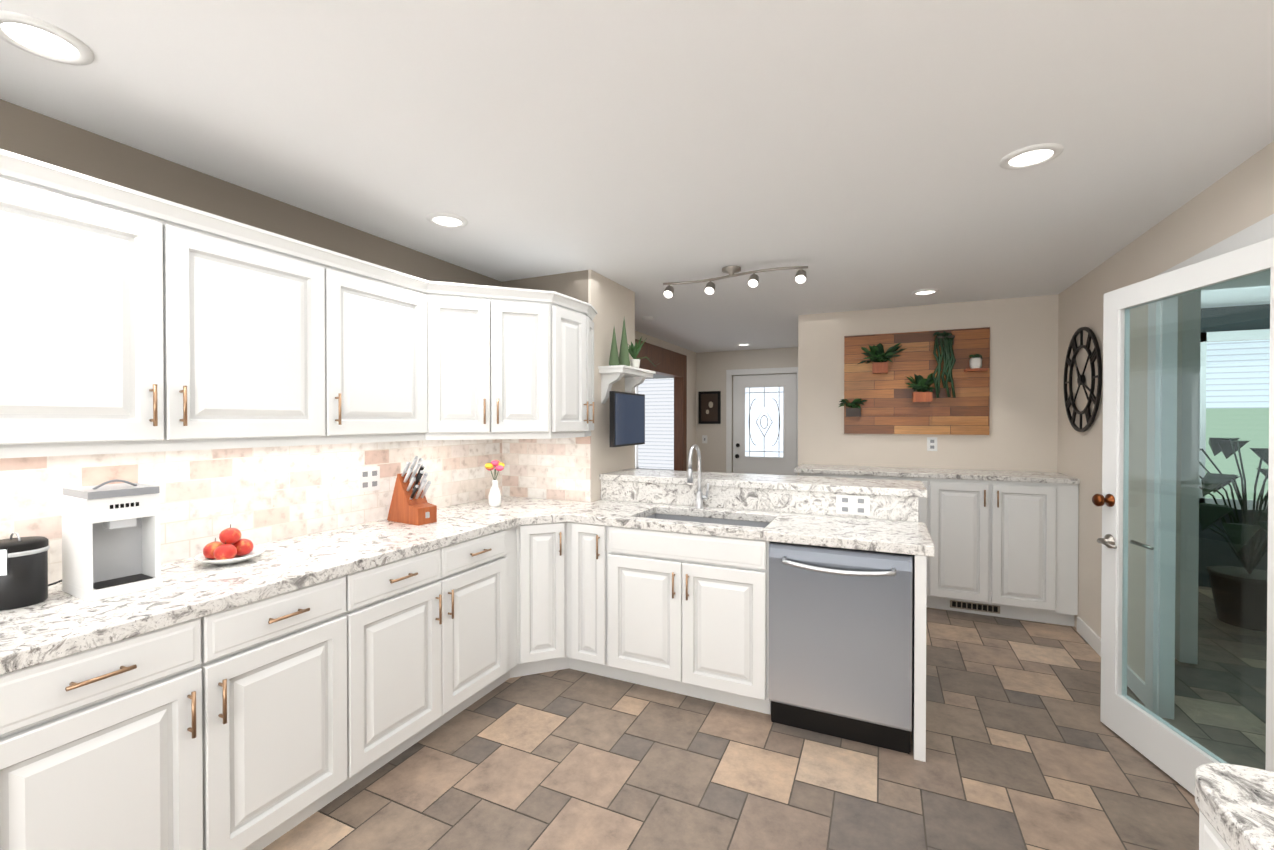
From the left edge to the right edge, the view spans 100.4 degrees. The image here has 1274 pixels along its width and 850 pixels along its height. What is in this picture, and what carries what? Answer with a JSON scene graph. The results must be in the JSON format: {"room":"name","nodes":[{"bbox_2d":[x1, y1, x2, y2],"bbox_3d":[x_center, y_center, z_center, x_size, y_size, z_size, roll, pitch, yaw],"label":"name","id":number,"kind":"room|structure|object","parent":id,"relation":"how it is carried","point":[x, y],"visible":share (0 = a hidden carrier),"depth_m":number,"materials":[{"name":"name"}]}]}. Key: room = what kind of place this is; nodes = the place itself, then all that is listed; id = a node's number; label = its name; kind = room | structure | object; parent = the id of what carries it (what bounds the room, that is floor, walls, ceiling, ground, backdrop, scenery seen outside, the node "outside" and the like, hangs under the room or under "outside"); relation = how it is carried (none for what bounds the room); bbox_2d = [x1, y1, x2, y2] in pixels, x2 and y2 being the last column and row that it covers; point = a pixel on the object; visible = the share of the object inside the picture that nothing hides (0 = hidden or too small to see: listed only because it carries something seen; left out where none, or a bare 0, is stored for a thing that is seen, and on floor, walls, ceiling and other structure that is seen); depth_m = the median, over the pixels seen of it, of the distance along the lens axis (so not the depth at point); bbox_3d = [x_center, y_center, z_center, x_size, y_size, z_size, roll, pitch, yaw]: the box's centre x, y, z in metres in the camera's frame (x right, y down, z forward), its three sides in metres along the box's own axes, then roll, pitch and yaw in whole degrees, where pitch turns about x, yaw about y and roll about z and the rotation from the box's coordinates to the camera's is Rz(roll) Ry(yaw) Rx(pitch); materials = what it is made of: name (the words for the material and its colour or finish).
{"room":"kitchen","nodes":[
{"label":"kitchen","id":0,"kind":"room"},
{"bbox_2d":[0,99,695,470],"bbox_3d":[-1.194,0.208,3.348,0.120,2.420,9.500,0,1,25],"label":"wall","id":1,"kind":"structure","parent":0,"point":[48,139],"depth_m":2.12,"materials":[{"name":"paint"}]},
{"bbox_2d":[0,149,559,458],"bbox_3d":[-1.693,-0.310,1.140,0.820,0.748,4.241,0,1,25],"label":"upper cabinet","id":2,"kind":"object","parent":1,"relation":"attached to","point":[133,321],"depth_m":1.84,"materials":[{"name":"white wood"}]},
{"bbox_2d":[0,436,590,583],"bbox_3d":[-1.673,0.300,1.312,0.719,0.472,5.000,0,1,25],"label":"tile backsplash","id":3,"kind":"structure","parent":1,"relation":"attached to","point":[257,495],"depth_m":2.34,"materials":[{"name":"beige tile"}]},
{"bbox_2d":[359,466,379,492],"bbox_3d":[-1.388,0.281,2.754,0.006,0.125,0.120,0,1,25],"label":"outlet","id":4,"kind":"object","parent":3,"relation":"attached to","point":[369,478],"visible":1,"depth_m":2.75,"materials":[{"name":"white plastic"}]},
{"bbox_2d":[560,293,591,436],"bbox_3d":[-0.738,-0.327,3.206,0.820,0.748,0.311,0,1,25],"label":"upper cabinet","id":5,"kind":"object","parent":1,"relation":"attached to","point":[575,317],"depth_m":3.08,"materials":[{"name":"white wood"}]},
{"bbox_2d":[501,270,634,501],"bbox_3d":[-0.483,0.203,3.884,0.720,2.420,0.671,0,1,25],"label":"wall","id":6,"kind":"structure","parent":0,"point":[611,302],"depth_m":3.58,"materials":[{"name":"paint"}]},
{"bbox_2d":[592,309,597,429],"bbox_3d":[-0.625,-0.329,3.450,0.820,0.748,0.226,0,1,25],"label":"upper cabinet","id":7,"kind":"object","parent":6,"relation":"attached to","point":[594,312],"depth_m":3.36,"materials":[{"name":"white wood"}]},
{"bbox_2d":[598,365,655,403],"bbox_3d":[-0.061,-0.268,3.702,0.194,0.245,0.520,0,1,25],"label":"shelf","id":8,"kind":"object","parent":6,"relation":"attached to","point":[634,377],"visible":0.9,"depth_m":3.54,"materials":[{"name":"white wood"}]},
{"bbox_2d":[609,327,622,365],"bbox_3d":[-0.153,-0.529,3.544,0.072,0.280,0.070,0,1,25],"label":"cone","id":9,"kind":"object","parent":8,"relation":"on","point":[622,358],"depth_m":3.53,"materials":[{"name":"green"}]},
{"bbox_2d":[623,319,629,365],"bbox_3d":[-0.088,-0.570,3.635,0.084,0.360,0.082,0,1,25],"label":"cone","id":10,"kind":"object","parent":8,"relation":"on","point":[626,361],"depth_m":3.61,"materials":[{"name":"green"}]},
{"bbox_2d":[628,337,657,367],"bbox_3d":[0.034,-0.512,3.834,0.180,0.240,0.321,0,1,25],"label":"potted plant","id":11,"kind":"object","parent":8,"relation":"on","point":[633,350],"visible":0.83,"depth_m":3.76,"materials":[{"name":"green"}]},
{"bbox_2d":[609,391,644,446],"bbox_3d":[-0.104,-0.040,3.657,0.155,0.360,0.521,0,1,25],"label":"tv","id":12,"kind":"object","parent":6,"relation":"attached to","point":[627,419],"visible":1,"depth_m":3.56,"materials":[{"name":"black plastic"}]},
{"bbox_2d":[0,0,1273,352],"bbox_3d":[2.102,-1.028,3.412,9.000,0.050,12.400,0,1,25],"label":"ceiling","id":13,"kind":"structure","parent":0,"point":[850,154],"depth_m":1.75,"materials":[{"name":"white paint"}]},
{"bbox_2d":[0,10,93,64],"bbox_3d":[-1.517,-0.978,1.351,0.189,0.011,0.189,0,1,19],"label":"recessed light","id":14,"kind":"object","parent":13,"relation":"in","point":[38,38],"depth_m":1.35,"materials":[{"name":"white plastic"}]},
{"bbox_2d":[426,212,467,227],"bbox_3d":[-0.919,-0.989,2.572,0.189,0.011,0.189,0,1,16],"label":"recessed light","id":15,"kind":"object","parent":13,"relation":"in","point":[448,220],"depth_m":2.56,"materials":[{"name":"white plastic"}]},
{"bbox_2d":[642,316,653,321],"bbox_3d":[0.102,-0.998,4.997,0.120,0.034,0.120,0,1,25],"label":"smoke detector","id":16,"kind":"object","parent":13,"relation":"attached to","point":[647,318],"visible":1,"depth_m":4.95,"materials":[{"name":"white plastic"}]},
{"bbox_2d":[663,266,807,297],"bbox_3d":[0.601,-0.928,3.385,0.942,0.146,0.128,0,1,29],"label":"track light","id":17,"kind":"object","parent":13,"relation":"attached to","point":[753,282],"visible":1,"depth_m":3.35,"materials":[{"name":"grey metal"}]},
{"bbox_2d":[736,343,750,345],"bbox_3d":[1.363,-1.025,6.772,0.189,0.011,0.189,0,1,-14],"label":"recessed light","id":18,"kind":"object","parent":13,"relation":"in","point":[741,344],"depth_m":6.74,"materials":[{"name":"white"}]},
{"bbox_2d":[911,289,939,294],"bbox_3d":[2.178,-1.001,4.005,0.189,0.011,0.189,0,1,19],"label":"recessed light","id":19,"kind":"object","parent":13,"relation":"in","point":[923,291],"depth_m":3.99,"materials":[{"name":"white"}]},
{"bbox_2d":[999,143,1063,169],"bbox_3d":[1.449,-0.984,1.952,0.189,0.011,0.189,0,1,16],"label":"recessed light","id":20,"kind":"object","parent":13,"relation":"in","point":[1037,154],"depth_m":1.94,"materials":[{"name":"white"}]},
{"bbox_2d":[696,347,797,472],"bbox_3d":[2.277,0.176,7.043,3.320,2.420,0.120,0,1,25],"label":"wall","id":21,"kind":"structure","parent":0,"point":[712,368],"depth_m":7.48,"materials":[{"name":"paint"}]},
{"bbox_2d":[702,435,706,442],"bbox_3d":[0.968,0.204,7.577,0.075,0.115,0.008,0,1,25],"label":"light switch","id":22,"kind":"object","parent":21,"relation":"attached to","point":[704,438],"visible":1,"depth_m":7.58,"materials":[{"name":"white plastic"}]},
{"bbox_2d":[698,391,720,423],"bbox_3d":[1.030,-0.248,7.535,0.320,0.460,0.025,0,1,25],"label":"framed picture","id":23,"kind":"object","parent":21,"relation":"attached to","point":[709,407],"visible":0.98,"depth_m":7.53,"materials":[{"name":"black wood"}]},
{"bbox_2d":[726,367,797,475],"bbox_3d":[1.722,0.307,7.224,1.030,2.155,0.017,0,1,25],"label":"door frame","id":24,"kind":"structure","parent":21,"relation":"attached to","point":[729,373],"depth_m":7.40,"materials":[{"name":"white wood"}]},
{"bbox_2d":[733,374,796,475],"bbox_3d":[1.731,0.344,7.245,0.860,2.058,0.124,0,1,25],"label":"entry door","id":25,"kind":"structure","parent":21,"relation":"in","point":[764,424],"depth_m":7.26,"materials":[{"name":"white wood"}]},
{"bbox_2d":[601,480,917,521],"bbox_3d":[0.687,0.894,3.322,1.880,1.049,0.380,0,1,25],"label":"wall","id":26,"kind":"structure","parent":0,"point":[895,508],"depth_m":3.10,"materials":[{"name":"white stone"}]},
{"bbox_2d":[599,469,926,497],"bbox_3d":[0.715,0.348,3.330,1.920,0.040,0.455,0,1,25],"label":"bar","id":27,"kind":"object","parent":26,"relation":"on","point":[905,488],"visible":1,"depth_m":3.15,"materials":[{"name":"stone"}]},
{"bbox_2d":[836,494,869,515],"bbox_3d":[1.172,0.435,2.880,0.170,0.105,0.006,0,1,25],"label":"outlet","id":28,"kind":"object","parent":26,"relation":"attached to","point":[852,504],"visible":1,"depth_m":2.88,"materials":[{"name":"white plastic"}]},
{"bbox_2d":[262,586,1266,849],"bbox_3d":[2.102,1.442,3.433,9.000,0.050,12.400,0,1,25],"label":"floor","id":29,"kind":"structure","parent":0,"point":[1026,748],"depth_m":2.20,"materials":[{"name":"tile"}]},
{"bbox_2d":[0,522,615,849],"bbox_3d":[-1.570,1.000,1.091,1.093,0.874,4.474,0,1,25],"label":"base cabinet","id":30,"kind":"object","parent":29,"relation":"on","point":[260,724],"depth_m":1.76,"materials":[{"name":"white wood"}]},
{"bbox_2d":[616,527,655,680],"bbox_3d":[-0.522,0.981,3.357,1.093,0.874,0.570,0,1,25],"label":"base cabinet","id":31,"kind":"object","parent":29,"relation":"on","point":[635,548],"depth_m":2.81,"materials":[{"name":"white wood"}]},
{"bbox_2d":[0,496,934,674],"bbox_3d":[-0.759,0.541,1.001,2.618,0.045,5.038,0,1,25],"label":"countertop","id":32,"kind":"structure","parent":31,"relation":"on","point":[58,622],"depth_m":2.15,"materials":[{"name":"stone"}]},
{"bbox_2d":[0,532,49,610],"bbox_3d":[-1.781,0.410,1.520,0.132,0.206,0.132,0,1,25],"label":"canister","id":33,"kind":"object","parent":32,"relation":"on","point":[23,571],"visible":1,"depth_m":1.49,"materials":[{"name":"black plastic"}]},
{"bbox_2d":[48,479,162,601],"bbox_3d":[-1.721,0.341,1.615,0.338,0.344,0.330,0,1,25],"label":"coffee maker","id":34,"kind":"object","parent":32,"relation":"on","point":[111,540],"visible":1,"depth_m":1.62,"materials":[{"name":"white plastic"}]},
{"bbox_2d":[193,524,264,564],"bbox_3d":[-1.518,0.440,1.980,0.216,0.139,0.216,0,1,25],"label":"fruit plate","id":35,"kind":"object","parent":32,"relation":"on","point":[232,547],"visible":1,"depth_m":1.95,"materials":[{"name":"red food"}]},
{"bbox_2d":[387,456,436,525],"bbox_3d":[-1.177,0.331,2.769,0.266,0.344,0.110,0,1,33],"label":"knife block","id":36,"kind":"object","parent":32,"relation":"on","point":[410,504],"visible":1,"depth_m":2.73,"materials":[{"name":"brown wood"}]},
{"bbox_2d":[485,460,504,506],"bbox_3d":[-0.873,0.358,3.256,0.125,0.281,0.115,0,1,25],"label":"flower vase","id":37,"kind":"object","parent":32,"relation":"on","point":[494,497],"visible":1,"depth_m":3.23,"materials":[{"name":"white ceramic"}]},
{"bbox_2d":[687,444,708,508],"bbox_3d":[0.359,0.307,3.111,0.093,0.386,0.214,0,1,25],"label":"faucet","id":38,"kind":"object","parent":32,"relation":"on","point":[700,497],"visible":1,"depth_m":3.17,"materials":[{"name":"silver metal"}]},
{"bbox_2d":[646,514,769,527],"bbox_3d":[0.372,0.640,2.931,0.759,0.184,0.394,0,1,25],"label":"sink","id":39,"kind":"object","parent":32,"relation":"in","point":[714,520],"visible":0.02,"depth_m":3.12,"materials":[{"name":"silver metal"}]},
{"bbox_2d":[769,541,911,753],"bbox_3d":[1.004,0.988,2.616,0.604,0.874,0.596,0,1,25],"label":"dishwasher","id":40,"kind":"object","parent":29,"relation":"on","point":[840,642],"visible":0.96,"depth_m":2.38,"materials":[{"name":"silver metal"}]},
{"bbox_2d":[799,473,930,607],"bbox_3d":[1.886,0.904,4.452,0.950,1.008,0.520,0,1,25],"label":"base cabinet","id":41,"kind":"object","parent":29,"relation":"on","point":[924,504],"depth_m":4.04,"materials":[{"name":"white"}]},
{"bbox_2d":[794,464,1079,483],"bbox_3d":[2.279,0.383,4.263,1.898,0.035,0.523,0,1,25],"label":"countertop","id":42,"kind":"structure","parent":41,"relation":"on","point":[1014,476],"depth_m":4.09,"materials":[{"name":"stone"}]},
{"bbox_2d":[931,478,1078,625],"bbox_3d":[2.729,0.907,4.062,0.908,1.008,0.520,0,1,25],"label":"base cabinet","id":43,"kind":"object","parent":29,"relation":"on","point":[1010,548],"depth_m":3.82,"materials":[{"name":"white wood"}]},
{"bbox_2d":[950,600,999,613],"bbox_3d":[2.526,1.358,3.969,0.320,0.060,0.009,0,1,25],"label":"air vent","id":44,"kind":"object","parent":43,"relation":"attached to","point":[975,606],"visible":0.94,"depth_m":3.96,"materials":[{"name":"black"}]},
{"bbox_2d":[1175,290,1200,663],"bbox_3d":[3.304,0.209,3.186,0.080,2.420,0.080,0,1,25],"label":"trim","id":45,"kind":"structure","parent":29,"relation":"on","point":[1183,574],"depth_m":3.15,"materials":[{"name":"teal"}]},
{"bbox_2d":[1199,810,1230,849],"bbox_3d":[1.088,1.006,0.381,0.800,0.874,0.636,0,1,25],"label":"base cabinet","id":46,"kind":"object","parent":29,"relation":"on","point":[1210,837],"visible":0.3,"depth_m":0.74,"materials":[{"name":"white wood"}]},
{"bbox_2d":[1195,763,1273,849],"bbox_3d":[0.542,0.556,-0.792,0.808,0.045,3.235,0,1,25],"label":"countertop","id":47,"kind":"structure","parent":46,"relation":"on","point":[1234,803],"depth_m":0.74,"materials":[{"name":"stone"}]},
{"bbox_2d":[1199,437,1268,631],"bbox_3d":[4.519,0.627,3.292,2.153,1.584,2.130,0,1,25],"label":"plant","id":48,"kind":"object","parent":29,"relation":"on","point":[1226,584],"depth_m":3.71,"materials":[{"name":"green plant"}]},
{"bbox_2d":[798,301,973,475],"bbox_3d":[2.130,0.197,4.687,1.350,2.420,0.120,0,1,25],"label":"wall","id":49,"kind":"structure","parent":0,"point":[822,440],"depth_m":4.73,"materials":[{"name":"paint"}]},
{"bbox_2d":[839,327,989,434],"bbox_3d":[2.285,-0.354,4.431,1.138,0.865,0.205,0,1,25],"label":"wall planter","id":50,"kind":"object","parent":49,"relation":"attached to","point":[930,382],"visible":1,"depth_m":4.46,"materials":[{"name":"brown wood"}]},
{"bbox_2d":[927,437,936,450],"bbox_3d":[2.479,0.161,4.454,0.075,0.115,0.007,0,1,25],"label":"outlet","id":51,"kind":"object","parent":49,"relation":"attached to","point":[931,443],"visible":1,"depth_m":4.45,"materials":[{"name":"white plastic"}]},
{"bbox_2d":[970,300,993,469],"bbox_3d":[3.247,0.191,5.317,0.150,2.420,2.200,0,1,25],"label":"wall","id":52,"kind":"structure","parent":0,"point":[981,446],"depth_m":4.29,"materials":[{"name":"paint"}]},
{"bbox_2d":[1057,141,1273,681],"bbox_3d":[1.744,0.230,0.778,0.050,2.420,7.300,0,1,25],"label":"wall","id":53,"kind":"structure","parent":0,"point":[1239,198],"depth_m":2.87,"materials":[{"name":"paint"}]},
{"bbox_2d":[1064,327,1101,431],"bbox_3d":[2.981,-0.304,3.563,0.030,0.700,0.700,0,1,25],"label":"wall clock","id":54,"kind":"object","parent":53,"relation":"attached to","point":[1094,354],"visible":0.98,"depth_m":3.50,"materials":[{"name":"black metal"}]},
{"bbox_2d":[1077,616,1144,703],"bbox_3d":[2.808,1.370,3.166,0.013,0.100,1.050,0,1,25],"label":"baseboard","id":55,"kind":"structure","parent":53,"relation":"attached to","point":[1088,634],"depth_m":3.25,"materials":[{"name":"white wood"}]},
{"bbox_2d":[1092,237,1273,795],"bbox_3d":[2.140,0.399,2.098,0.333,2.035,0.854,0,1,25],"label":"door","id":56,"kind":"structure","parent":53,"relation":"in","point":[1176,754],"depth_m":2.20,"materials":[{"name":"white"}]},
{"bbox_2d":[1145,214,1273,719],"bbox_3d":[2.347,0.351,2.099,0.073,2.155,1.250,0,1,25],"label":"door frame","id":57,"kind":"structure","parent":53,"relation":"attached to","point":[1261,230],"depth_m":2.58,"materials":[{"name":"white wood"}]},
{"bbox_2d":[1198,304,1269,586],"bbox_3d":[5.408,0.199,4.439,3.390,2.420,0.100,0,1,25],"label":"wall","id":58,"kind":"structure","parent":0,"point":[1215,320],"depth_m":4.55,"materials":[{"name":"grey paint"}]},
{"bbox_2d":[1199,329,1269,509],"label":"window","id":59,"kind":"structure","parent":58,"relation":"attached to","point":[1208,390],"depth_m":4.50,"materials":[{"name":"white"}]},
{"bbox_3d":[-0.275,0.183,6.229,0.630,2.420,2.500,0,1,25],"label":"wall","id":60,"kind":"structure","parent":0,"visible":0},
{"bbox_2d":[635,378,673,469],"bbox_3d":[-0.262,0.013,6.221,0.560,1.280,2.420,0,1,25],"label":"window blinds","id":61,"kind":"object","parent":60,"relation":"attached to","point":[655,450],"visible":0.1,"depth_m":7.28,"materials":[{"name":"white plastic"}]},
{"bbox_2d":[635,339,686,470],"bbox_3d":[-0.203,-0.116,6.192,0.770,1.620,2.500,0,1,25],"label":"trim","id":62,"kind":"structure","parent":60,"relation":"attached to","point":[670,363],"depth_m":7.04,"materials":[{"name":"brown wood"}]}
]}

